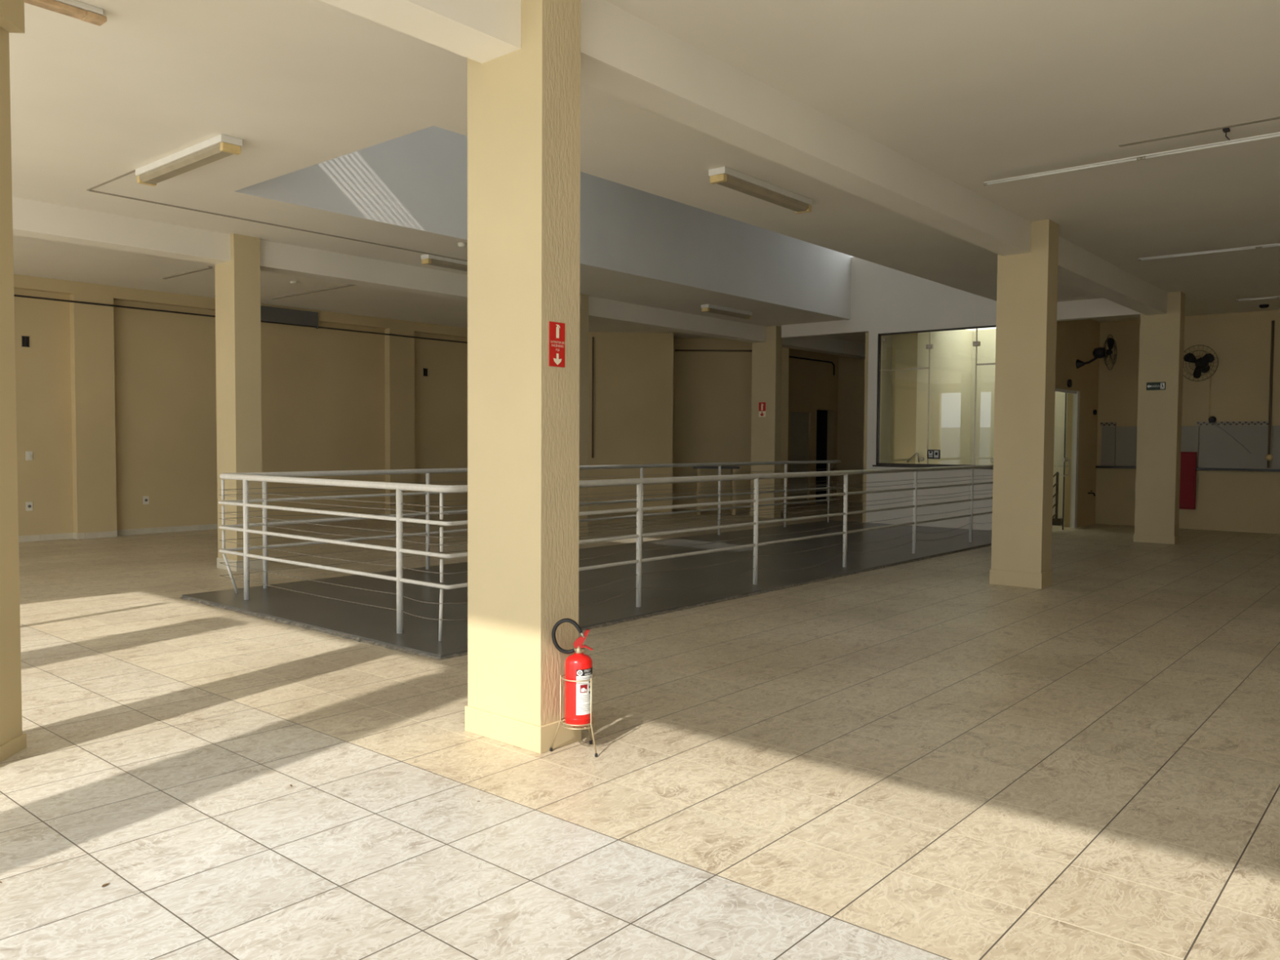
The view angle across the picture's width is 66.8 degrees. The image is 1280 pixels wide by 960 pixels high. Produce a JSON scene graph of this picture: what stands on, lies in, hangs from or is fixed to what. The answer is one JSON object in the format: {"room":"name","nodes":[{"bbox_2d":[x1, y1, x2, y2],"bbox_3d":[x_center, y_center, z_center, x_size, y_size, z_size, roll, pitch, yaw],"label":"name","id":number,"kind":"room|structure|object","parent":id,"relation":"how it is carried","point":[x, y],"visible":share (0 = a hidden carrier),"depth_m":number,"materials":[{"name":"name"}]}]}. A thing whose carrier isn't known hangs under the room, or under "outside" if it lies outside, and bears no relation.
{"room":"empty commercial hall","nodes":[
{"label":"empty commercial hall","id":0,"kind":"room"},
{"bbox_2d":[13,288,467,535],"bbox_3d":[-8.203,-1.040,14.873,0.200,3.800,18.500,2,3,40],"label":"wall","id":1,"kind":"structure","parent":0,"point":[323,391],"depth_m":15.92,"materials":[{"name":"beige paint"}]},
{"bbox_2d":[21,335,30,346],"bbox_3d":[-8.819,-1.988,13.934,0.018,0.154,0.104,2,3,40],"label":"box","id":2,"kind":"object","parent":1,"relation":"attached to","point":[25,340],"visible":1,"depth_m":13.93,"materials":[{"name":"black plastic"}]},
{"bbox_2d":[25,451,32,460],"bbox_3d":[-8.815,-0.349,14.013,0.020,0.130,0.090,2,3,40],"label":"light switch","id":3,"kind":"object","parent":1,"relation":"attached to","point":[28,455],"visible":1,"depth_m":14.01,"materials":[{"name":"beige plastic"}]},
{"bbox_2d":[26,502,32,511],"bbox_3d":[-8.827,0.380,14.035,0.018,0.130,0.090,2,3,40],"label":"wall socket","id":4,"kind":"object","parent":1,"relation":"attached to","point":[28,504],"visible":1,"depth_m":14.03,"materials":[{"name":"beige plastic"}]},
{"bbox_2d":[69,293,116,533],"bbox_3d":[-8.211,-0.939,14.589,0.160,3.620,0.550,2,3,40],"label":"column","id":5,"kind":"structure","parent":1,"relation":"attached to","point":[91,326],"depth_m":14.51,"materials":[{"name":"beige paint"}]},
{"bbox_2d":[13,294,467,343],"bbox_3d":[-8.173,-2.622,14.400,0.028,0.028,17.700,2,3,40],"label":"conduit","id":6,"kind":"object","parent":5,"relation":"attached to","point":[17,295],"visible":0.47,"depth_m":15.58,"materials":[{"name":"plastic"}]},
{"bbox_2d":[142,496,149,504],"bbox_3d":[-7.772,0.318,15.276,0.018,0.130,0.090,2,3,40],"label":"wall socket","id":7,"kind":"object","parent":1,"relation":"attached to","point":[145,499],"visible":1,"depth_m":15.27,"materials":[{"name":"beige plastic"}]},
{"bbox_2d":[13,274,467,337],"bbox_3d":[-8.183,-2.838,14.533,0.160,0.180,18.100,2,3,40],"label":"beam","id":8,"kind":"structure","parent":1,"relation":"attached to","point":[20,282],"depth_m":15.40,"materials":[{"name":"beige paint"}]},
{"bbox_2d":[260,305,318,328],"bbox_3d":[-6.231,-2.815,16.681,0.040,0.290,1.540,2,3,40],"label":"wall vent","id":9,"kind":"object","parent":8,"relation":"attached to","point":[268,313],"visible":0.57,"depth_m":16.84,"materials":[{"name":"grey metal"}]},
{"bbox_2d":[18,508,467,542],"bbox_3d":[-8.202,0.824,14.674,0.172,0.090,18.096,2,3,40],"label":"baseboard","id":10,"kind":"structure","parent":1,"relation":"attached to","point":[206,526],"depth_m":15.21,"materials":[{"name":"tile"}]},
{"bbox_2d":[384,328,414,515],"bbox_3d":[-4.646,-1.082,18.787,0.160,3.620,0.570,2,3,40],"label":"column","id":11,"kind":"structure","parent":1,"relation":"attached to","point":[399,351],"depth_m":18.68,"materials":[{"name":"beige paint"}]},
{"bbox_2d":[422,368,427,376],"bbox_3d":[-4.263,-2.140,19.298,0.018,0.154,0.104,2,3,40],"label":"box","id":12,"kind":"object","parent":1,"relation":"attached to","point":[425,370],"visible":1,"depth_m":19.29,"materials":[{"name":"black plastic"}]},
{"bbox_2d":[273,125,853,308],"bbox_3d":[0.019,-3.838,13.569,0.150,1.600,12.200,2,3,40],"label":"wall","id":13,"kind":"structure","parent":0,"point":[425,171],"depth_m":13.27,"materials":[{"name":"grey paint"}]},
{"bbox_2d":[233,125,993,319],"bbox_3d":[1.206,-2.892,12.593,2.980,0.199,11.900,2,3,40],"label":"ceiling beam","id":14,"kind":"structure","parent":13,"relation":"attached to","point":[273,188],"depth_m":10.95,"materials":[{"name":"grey paint"}]},
{"bbox_2d":[587,332,673,512],"bbox_3d":[-1.011,-1.245,21.217,3.412,3.800,1.300,0,2,0],"label":"wall","id":15,"kind":"structure","parent":0,"point":[633,371],"depth_m":20.56,"materials":[{"name":"beige paint"}]},
{"bbox_2d":[591,337,594,457],"bbox_3d":[-0.996,-1.742,20.497,0.031,2.550,0.031,-1,3,-27],"label":"conduit","id":16,"kind":"object","parent":15,"relation":"attached to","point":[593,337],"visible":1,"depth_m":20.49,"materials":[{"name":"brown paint"}]},
{"bbox_2d":[0,501,1279,959],"bbox_3d":[3.524,1.197,9.779,25.200,0.120,25.800,2,3,40],"label":"floor","id":17,"kind":"structure","parent":0,"point":[930,758],"depth_m":4.35,"materials":[{"name":"tile"}]},
{"bbox_2d":[0,26,26,762],"bbox_3d":[-3.125,-0.596,4.439,0.358,3.800,0.358,0,2,-5],"label":"column","id":18,"kind":"structure","parent":17,"relation":"on","point":[12,740],"depth_m":4.55,"materials":[{"name":"beige paint"}]},
{"bbox_2d":[214,233,262,571],"bbox_3d":[-4.633,-0.873,11.210,0.474,3.800,0.334,2,3,40],"label":"column","id":19,"kind":"structure","parent":17,"relation":"on","point":[237,281],"depth_m":11.06,"materials":[{"name":"beige paint"}]},
{"bbox_2d":[464,0,581,753],"bbox_3d":[-0.588,-0.596,4.870,0.564,3.800,0.284,2,3,40],"label":"column","id":20,"kind":"structure","parent":17,"relation":"on","point":[524,103],"depth_m":4.73,"materials":[{"name":"beige paint"}]},
{"bbox_2d":[548,321,564,367],"bbox_3d":[-0.398,-0.651,4.669,0.006,0.212,0.104,2,3,40],"label":"sign","id":21,"kind":"object","parent":20,"relation":"attached to","point":[557,330],"visible":1,"depth_m":4.67,"materials":[{"name":"red plastic"}]},
{"bbox_2d":[549,674,597,757],"bbox_3d":[-0.321,1.128,4.690,0.222,0.372,0.218,0,2,-13],"label":"stand","id":22,"kind":"object","parent":17,"relation":"on","point":[591,723],"visible":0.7,"depth_m":4.64,"materials":[{"name":"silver metal"}]},
{"bbox_2d":[551,617,592,726],"bbox_3d":[-0.315,0.920,4.677,0.152,0.519,0.175,2,3,40],"label":"fire extinguisher","id":23,"kind":"object","parent":22,"relation":"on","point":[578,665],"visible":1,"depth_m":4.64,"materials":[{"name":"red metal"}]},
{"bbox_2d":[580,684,586,693],"bbox_3d":[-0.268,0.995,4.630,0.036,0.038,0.003,-1,2,-25],"label":"picture","id":24,"kind":"object","parent":23,"relation":"on","point":[583,686],"depth_m":4.63,"materials":[{"name":"paper"}]},
{"bbox_2d":[577,676,590,711],"bbox_3d":[-0.264,1.022,4.644,0.025,0.162,0.074,2,3,40],"label":"label","id":25,"kind":"object","parent":23,"relation":"attached to","point":[584,687],"depth_m":4.63,"materials":[{"name":"white paper"}]},
{"bbox_2d":[578,293,588,536],"bbox_3d":[-1.092,-1.015,15.377,0.474,3.800,0.334,2,3,40],"label":"column","id":26,"kind":"structure","parent":17,"relation":"on","point":[584,299],"depth_m":15.27,"materials":[{"name":"beige paint"}]},
{"bbox_2d":[179,520,991,659],"bbox_3d":[1.120,0.998,12.541,3.912,0.030,12.293,2,3,40],"label":"floor opening","id":27,"kind":"object","parent":17,"relation":"on","point":[361,623],"visible":0.75,"depth_m":10.01,"materials":[{"name":"grey paint"}]},
{"bbox_2d":[693,466,739,515],"bbox_3d":[1.581,0.211,20.249,0.940,1.000,0.450,0,2,0],"label":"table","id":28,"kind":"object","parent":17,"relation":"on","point":[732,468],"depth_m":20.03,"materials":[{"name":"stone"}]},
{"bbox_2d":[749,325,782,518],"bbox_3d":[2.531,-1.154,19.481,0.584,3.800,0.244,2,3,40],"label":"column","id":29,"kind":"structure","parent":17,"relation":"on","point":[766,357],"depth_m":19.35,"materials":[{"name":"beige paint"}]},
{"bbox_2d":[758,402,765,417],"bbox_3d":[2.441,-1.406,19.394,0.160,0.290,0.011,2,3,40],"label":"sign","id":30,"kind":"object","parent":29,"relation":"attached to","point":[762,407],"visible":1,"depth_m":19.39,"materials":[{"name":"red plastic"}]},
{"bbox_2d":[989,219,1058,589],"bbox_3d":[4.077,-0.781,10.292,0.544,3.800,0.344,2,3,40],"label":"column","id":31,"kind":"structure","parent":17,"relation":"on","point":[1027,283],"depth_m":10.16,"materials":[{"name":"beige paint"}]},
{"bbox_2d":[1052,471,1062,525],"bbox_3d":[7.721,0.342,18.013,0.200,0.993,0.336,2,3,40],"label":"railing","id":32,"kind":"object","parent":17,"relation":"on","point":[1057,522],"visible":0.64,"depth_m":18.01,"materials":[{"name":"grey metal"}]},
{"bbox_2d":[1133,291,1185,544],"bbox_3d":[7.981,-0.939,14.911,0.574,3.800,0.324,2,3,40],"label":"column","id":33,"kind":"structure","parent":17,"relation":"on","point":[1162,336],"depth_m":14.78,"materials":[{"name":"beige paint"}]},
{"bbox_2d":[1146,382,1165,390],"bbox_3d":[7.861,-1.430,14.790,0.265,0.120,0.010,2,3,40],"label":"exit sign","id":34,"kind":"object","parent":33,"relation":"attached to","point":[1149,385],"visible":1,"depth_m":14.79,"materials":[{"name":"green"}]},
{"bbox_2d":[8,0,1279,343],"bbox_3d":[3.549,-2.760,9.623,25.200,0.200,25.800,2,3,40],"label":"ceiling","id":35,"kind":"structure","parent":0,"point":[974,93],"depth_m":7.06,"materials":[{"name":"paint"}]},
{"bbox_2d":[0,0,24,33],"bbox_3d":[-2.965,-2.249,3.247,0.360,0.400,2.600,0,2,-5],"label":"beam","id":36,"kind":"structure","parent":35,"relation":"attached to","point":[11,11],"depth_m":4.48,"materials":[{"name":"beige paint"}]},
{"bbox_2d":[24,0,106,26],"bbox_3d":[-3.321,-2.481,4.765,0.105,0.059,1.290,2,3,40],"label":"ceiling light","id":37,"kind":"object","parent":35,"relation":"attached to","point":[85,12],"visible":1,"depth_m":5.12,"materials":[{"name":"white paint"}]},
{"bbox_2d":[24,0,86,19],"bbox_3d":[-3.354,-2.464,4.727,0.085,0.029,1.190,2,3,40],"label":"diffuser","id":38,"kind":"object","parent":37,"relation":"attached to","point":[71,8],"depth_m":5.08,"materials":[{"name":"paint"}]},
{"bbox_2d":[161,266,212,279],"bbox_3d":[-6.272,-2.862,13.421,1.410,0.020,0.050,2,3,40],"label":"channel","id":39,"kind":"object","parent":35,"relation":"attached to","point":[208,267],"visible":1,"depth_m":13.37,"materials":[{"name":"paint"}]},
{"bbox_2d":[135,133,242,186],"bbox_3d":[-3.684,-2.578,7.878,1.520,0.114,0.170,2,3,40],"label":"ceiling light","id":40,"kind":"object","parent":35,"relation":"attached to","point":[220,146],"visible":1,"depth_m":7.73,"materials":[{"name":"white paint"}]},
{"bbox_2d":[139,142,233,184],"bbox_3d":[-3.684,-2.553,7.879,1.420,0.055,0.146,2,3,40],"label":"diffuser","id":41,"kind":"object","parent":40,"relation":"attached to","point":[206,153],"depth_m":7.81,"materials":[{"name":"white plastic"}]},
{"bbox_2d":[86,169,467,261],"bbox_3d":[-3.176,-2.730,10.480,1.040,0.012,4.800,2,3,40],"label":"channel","id":42,"kind":"object","parent":35,"relation":"attached to","point":[133,171],"visible":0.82,"depth_m":10.00,"materials":[{"name":"paint"}]},
{"bbox_2d":[270,284,355,299],"bbox_3d":[-5.090,-2.919,15.052,2.400,0.020,0.050,2,3,40],"label":"channel","id":43,"kind":"object","parent":35,"relation":"attached to","point":[347,285],"visible":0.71,"depth_m":14.99,"materials":[{"name":"paint"}]},
{"bbox_2d":[12,196,865,359],"bbox_3d":[-2.102,-2.723,14.129,0.320,0.300,25.350,2,3,40],"label":"beam","id":44,"kind":"structure","parent":35,"relation":"attached to","point":[30,218],"depth_m":11.73,"materials":[{"name":"paint"}]},
{"bbox_2d":[421,253,467,271],"bbox_3d":[-2.178,-2.755,12.585,0.160,0.114,1.500,2,3,40],"label":"ceiling light","id":45,"kind":"object","parent":35,"relation":"attached to","point":[426,259],"visible":0.5,"depth_m":12.17,"materials":[{"name":"white paint"}]},
{"bbox_2d":[427,258,467,271],"bbox_3d":[-2.178,-2.729,12.586,0.136,0.055,1.400,2,3,40],"label":"diffuser","id":46,"kind":"object","parent":45,"relation":"attached to","point":[453,264],"depth_m":12.24,"materials":[{"name":"white plastic"}]},
{"bbox_2d":[457,242,466,248],"bbox_3d":[-2.074,-2.737,11.316,0.100,0.050,0.100,2,3,40],"label":"socket","id":47,"kind":"object","parent":35,"relation":"attached to","point":[462,245],"visible":1,"depth_m":11.28,"materials":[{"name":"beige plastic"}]},
{"bbox_2d":[701,304,751,319],"bbox_3d":[1.505,-2.895,16.735,0.160,0.114,1.300,2,3,40],"label":"ceiling light","id":48,"kind":"object","parent":35,"relation":"attached to","point":[705,308],"visible":1,"depth_m":16.61,"materials":[{"name":"white paint"}]},
{"bbox_2d":[707,307,750,319],"bbox_3d":[1.505,-2.870,16.736,0.136,0.055,1.200,2,3,40],"label":"diffuser","id":49,"kind":"object","parent":48,"relation":"attached to","point":[723,311],"depth_m":16.72,"materials":[{"name":"white plastic"}]},
{"bbox_2d":[320,0,1167,315],"bbox_3d":[2.535,-2.406,8.495,0.285,0.430,17.050,2,3,40],"label":"beam","id":50,"kind":"structure","parent":35,"relation":"attached to","point":[624,55],"depth_m":6.12,"materials":[{"name":"paint"}]},
{"bbox_2d":[708,166,812,213],"bbox_3d":[1.106,-2.580,8.692,0.170,0.114,1.430,2,3,40],"label":"ceiling light","id":51,"kind":"object","parent":35,"relation":"attached to","point":[725,176],"visible":1,"depth_m":8.55,"materials":[{"name":"white paint"}]},
{"bbox_2d":[983,127,1279,186],"bbox_3d":[4.765,-2.480,6.646,4.880,0.114,0.083,2,3,40],"label":"tube light","id":52,"kind":"object","parent":35,"relation":"hanging from","point":[1225,131],"visible":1,"depth_m":7.44,"materials":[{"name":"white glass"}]},
{"bbox_2d":[1118,116,1279,146],"bbox_3d":[5.140,-2.515,6.252,3.800,0.003,0.050,2,3,40],"label":"trim","id":53,"kind":"structure","parent":35,"relation":"attached to","point":[1276,117],"depth_m":7.12,"materials":[{"name":"paint"}]},
{"bbox_2d":[1137,243,1279,261],"bbox_3d":[7.785,-2.592,9.970,4.880,0.114,0.083,2,3,40],"label":"tube light","id":54,"kind":"object","parent":35,"relation":"hanging from","point":[1275,244],"visible":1,"depth_m":11.08,"materials":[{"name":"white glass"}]},
{"bbox_2d":[1235,296,1279,301],"bbox_3d":[10.663,-2.709,13.389,4.220,0.114,0.083,2,3,40],"label":"tube light","id":55,"kind":"object","parent":35,"relation":"hanging from","point":[1271,297],"visible":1,"depth_m":14.59,"materials":[{"name":"white glass"}]},
{"bbox_2d":[1258,304,1269,308],"bbox_3d":[10.203,-2.839,15.872,0.140,0.050,0.140,2,3,40],"label":"socket","id":56,"kind":"object","parent":35,"relation":"attached to","point":[1261,306],"visible":1,"depth_m":15.83,"materials":[{"name":"black plastic"}]},
{"bbox_2d":[671,337,789,510],"bbox_3d":[1.966,-1.245,21.692,2.652,3.800,0.250,0,2,0],"label":"wall","id":57,"kind":"structure","parent":0,"point":[712,393],"depth_m":21.56,"materials":[{"name":"beige paint"}]},
{"bbox_2d":[675,349,751,351],"bbox_3d":[1.812,-2.857,21.454,2.078,0.040,0.040,0,2,0],"label":"conduit","id":58,"kind":"object","parent":57,"relation":"attached to","point":[696,350],"visible":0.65,"depth_m":21.44,"materials":[{"name":"black metal"}]},
{"bbox_2d":[788,348,838,503],"bbox_3d":[3.764,-1.301,23.402,0.200,3.800,4.200,2,3,40],"label":"wall","id":59,"kind":"structure","parent":0,"point":[812,384],"depth_m":23.93,"materials":[{"name":"beige paint"}]},
{"bbox_2d":[786,408,812,506],"bbox_3d":[3.821,-0.559,23.380,0.160,2.320,1.100,2,3,40],"label":"door","id":60,"kind":"structure","parent":59,"relation":"in","point":[800,420],"depth_m":23.42,"materials":[{"name":"beige paint"}]},
{"bbox_2d":[789,355,835,375],"bbox_3d":[3.869,-2.765,23.256,0.040,0.340,3.189,2,3,40],"label":"conduit","id":61,"kind":"object","parent":59,"relation":"attached to","point":[793,357],"visible":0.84,"depth_m":23.76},
{"bbox_2d":[815,409,827,502],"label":"door","id":62,"kind":"structure","parent":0,"point":[822,415],"depth_m":25.12,"materials":[{"name":"black paint"}]},
{"bbox_2d":[836,355,865,502],"bbox_3d":[6.475,-1.294,23.660,3.600,3.800,0.200,2,3,40],"label":"wall","id":63,"kind":"structure","parent":0,"point":[851,405],"depth_m":24.50,"materials":[{"name":"beige paint"}]},
{"bbox_2d":[862,332,868,522],"bbox_3d":[6.050,-1.162,20.265,0.150,3.800,5.530,2,3,40],"label":"wall","id":64,"kind":"structure","parent":0,"point":[866,370],"depth_m":18.18,"materials":[{"name":"beige paint"}]},
{"bbox_2d":[889,329,968,464],"bbox_3d":[5.687,-1.115,19.019,0.509,3.800,2.400,2,3,40],"label":"wall","id":65,"kind":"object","parent":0,"point":[948,357],"visible":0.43,"depth_m":18.39,"materials":[{"name":"paint"}]},
{"bbox_2d":[781,257,1140,530],"bbox_3d":[5.387,-1.614,17.026,6.700,4.950,0.200,2,3,40],"label":"wall","id":66,"kind":"structure","parent":0,"point":[884,300],"depth_m":17.34,"materials":[{"name":"paint"}]},
{"bbox_2d":[218,324,995,640],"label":"railing","id":67,"kind":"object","parent":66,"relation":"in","point":[976,343],"depth_m":9.65,"materials":[{"name":"metal"}]},
{"bbox_2d":[928,449,940,458],"bbox_3d":[5.188,-0.455,17.155,0.240,0.160,0.010,2,3,40],"label":"notice","id":68,"kind":"object","parent":67,"relation":"attached to","point":[932,454],"visible":1,"depth_m":17.14,"materials":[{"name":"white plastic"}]},
{"bbox_2d":[880,329,1067,521],"bbox_3d":[6.528,-1.082,18.319,3.100,3.800,3.180,2,3,40],"label":"wall","id":69,"kind":"structure","parent":0,"point":[986,352],"depth_m":19.64,"materials":[{"name":"paint"}]},
{"bbox_2d":[1055,319,1100,527],"bbox_3d":[7.600,-1.034,17.265,0.200,3.800,3.000,2,3,40],"label":"wall","id":70,"kind":"structure","parent":0,"point":[1076,340],"depth_m":17.61,"materials":[{"name":"beige paint"}]},
{"bbox_2d":[1055,387,1079,529],"bbox_3d":[7.419,-0.345,16.904,0.153,2.450,1.420,2,3,40],"label":"door","id":71,"kind":"structure","parent":70,"relation":"in","point":[1076,393],"depth_m":17.37,"materials":[{"name":"white paint"}]},
{"bbox_2d":[1066,379,1071,387],"bbox_3d":[7.477,-1.680,16.889,0.060,0.140,0.140,2,3,40],"label":"sensor","id":72,"kind":"object","parent":70,"relation":"attached to","point":[1069,381],"visible":1,"depth_m":16.85,"materials":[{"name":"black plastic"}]},
{"bbox_2d":[1075,334,1116,370],"bbox_3d":[8.156,-2.255,17.213,0.641,0.629,0.574,2,3,40],"label":"wall fan","id":73,"kind":"object","parent":70,"relation":"attached to","point":[1098,353],"visible":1,"depth_m":17.09,"materials":[{"name":"black plastic"}]},
{"bbox_2d":[1095,309,1279,533],"bbox_3d":[14.162,-0.855,13.797,14.300,3.800,0.200,2,3,40],"label":"wall","id":74,"kind":"structure","parent":0,"point":[1243,501],"depth_m":17.08,"materials":[{"name":"beige paint"}]},
{"bbox_2d":[1095,421,1279,471],"bbox_3d":[10.170,-0.593,16.975,4.080,0.855,0.140,2,3,40],"label":"wall tiling","id":75,"kind":"structure","parent":74,"relation":"attached to","point":[1218,451],"depth_m":17.05,"materials":[{"name":"white tile"}]},
{"bbox_2d":[1212,422,1251,453],"bbox_3d":[10.289,-0.732,16.892,0.606,0.547,0.015,2,3,40],"label":"loose cable","id":76,"kind":"object","parent":75,"relation":"attached to","point":[1212,423],"visible":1,"depth_m":16.88,"materials":[{"name":"black metal"}]},
{"bbox_2d":[1179,451,1196,509],"bbox_3d":[9.744,0.008,17.336,0.320,1.020,0.098,2,3,40],"label":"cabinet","id":77,"kind":"object","parent":74,"relation":"attached to","point":[1188,460],"visible":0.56,"depth_m":17.27,"materials":[{"name":"red metal"}]},
{"bbox_2d":[1182,345,1217,381],"bbox_3d":[9.803,-2.033,16.985,0.623,0.629,0.524,2,3,40],"label":"wall fan","id":78,"kind":"object","parent":74,"relation":"attached to","point":[1202,364],"visible":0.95,"depth_m":16.86,"materials":[{"name":"black plastic"}]},
{"bbox_2d":[1208,373,1210,417],"bbox_3d":[10.048,-1.488,17.114,0.011,0.750,0.011,-1,3,-27],"label":"conduit","id":79,"kind":"object","parent":74,"relation":"attached to","point":[1210,374],"visible":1,"depth_m":17.11,"materials":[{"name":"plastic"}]},
{"bbox_2d":[1208,416,1216,422],"bbox_3d":[10.077,-1.061,17.090,0.120,0.120,0.060,2,3,40],"label":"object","id":80,"kind":"object","parent":74,"relation":"attached to","point":[1212,419],"visible":1,"depth_m":17.07,"materials":[{"name":"black plastic"}]},
{"bbox_2d":[1265,320,1275,467],"bbox_3d":[10.730,-1.454,16.497,0.107,2.500,0.082,2,3,40],"label":"conduit","id":81,"kind":"object","parent":74,"relation":"attached to","point":[1268,457],"visible":1,"depth_m":16.50,"materials":[{"name":"brown paint"}]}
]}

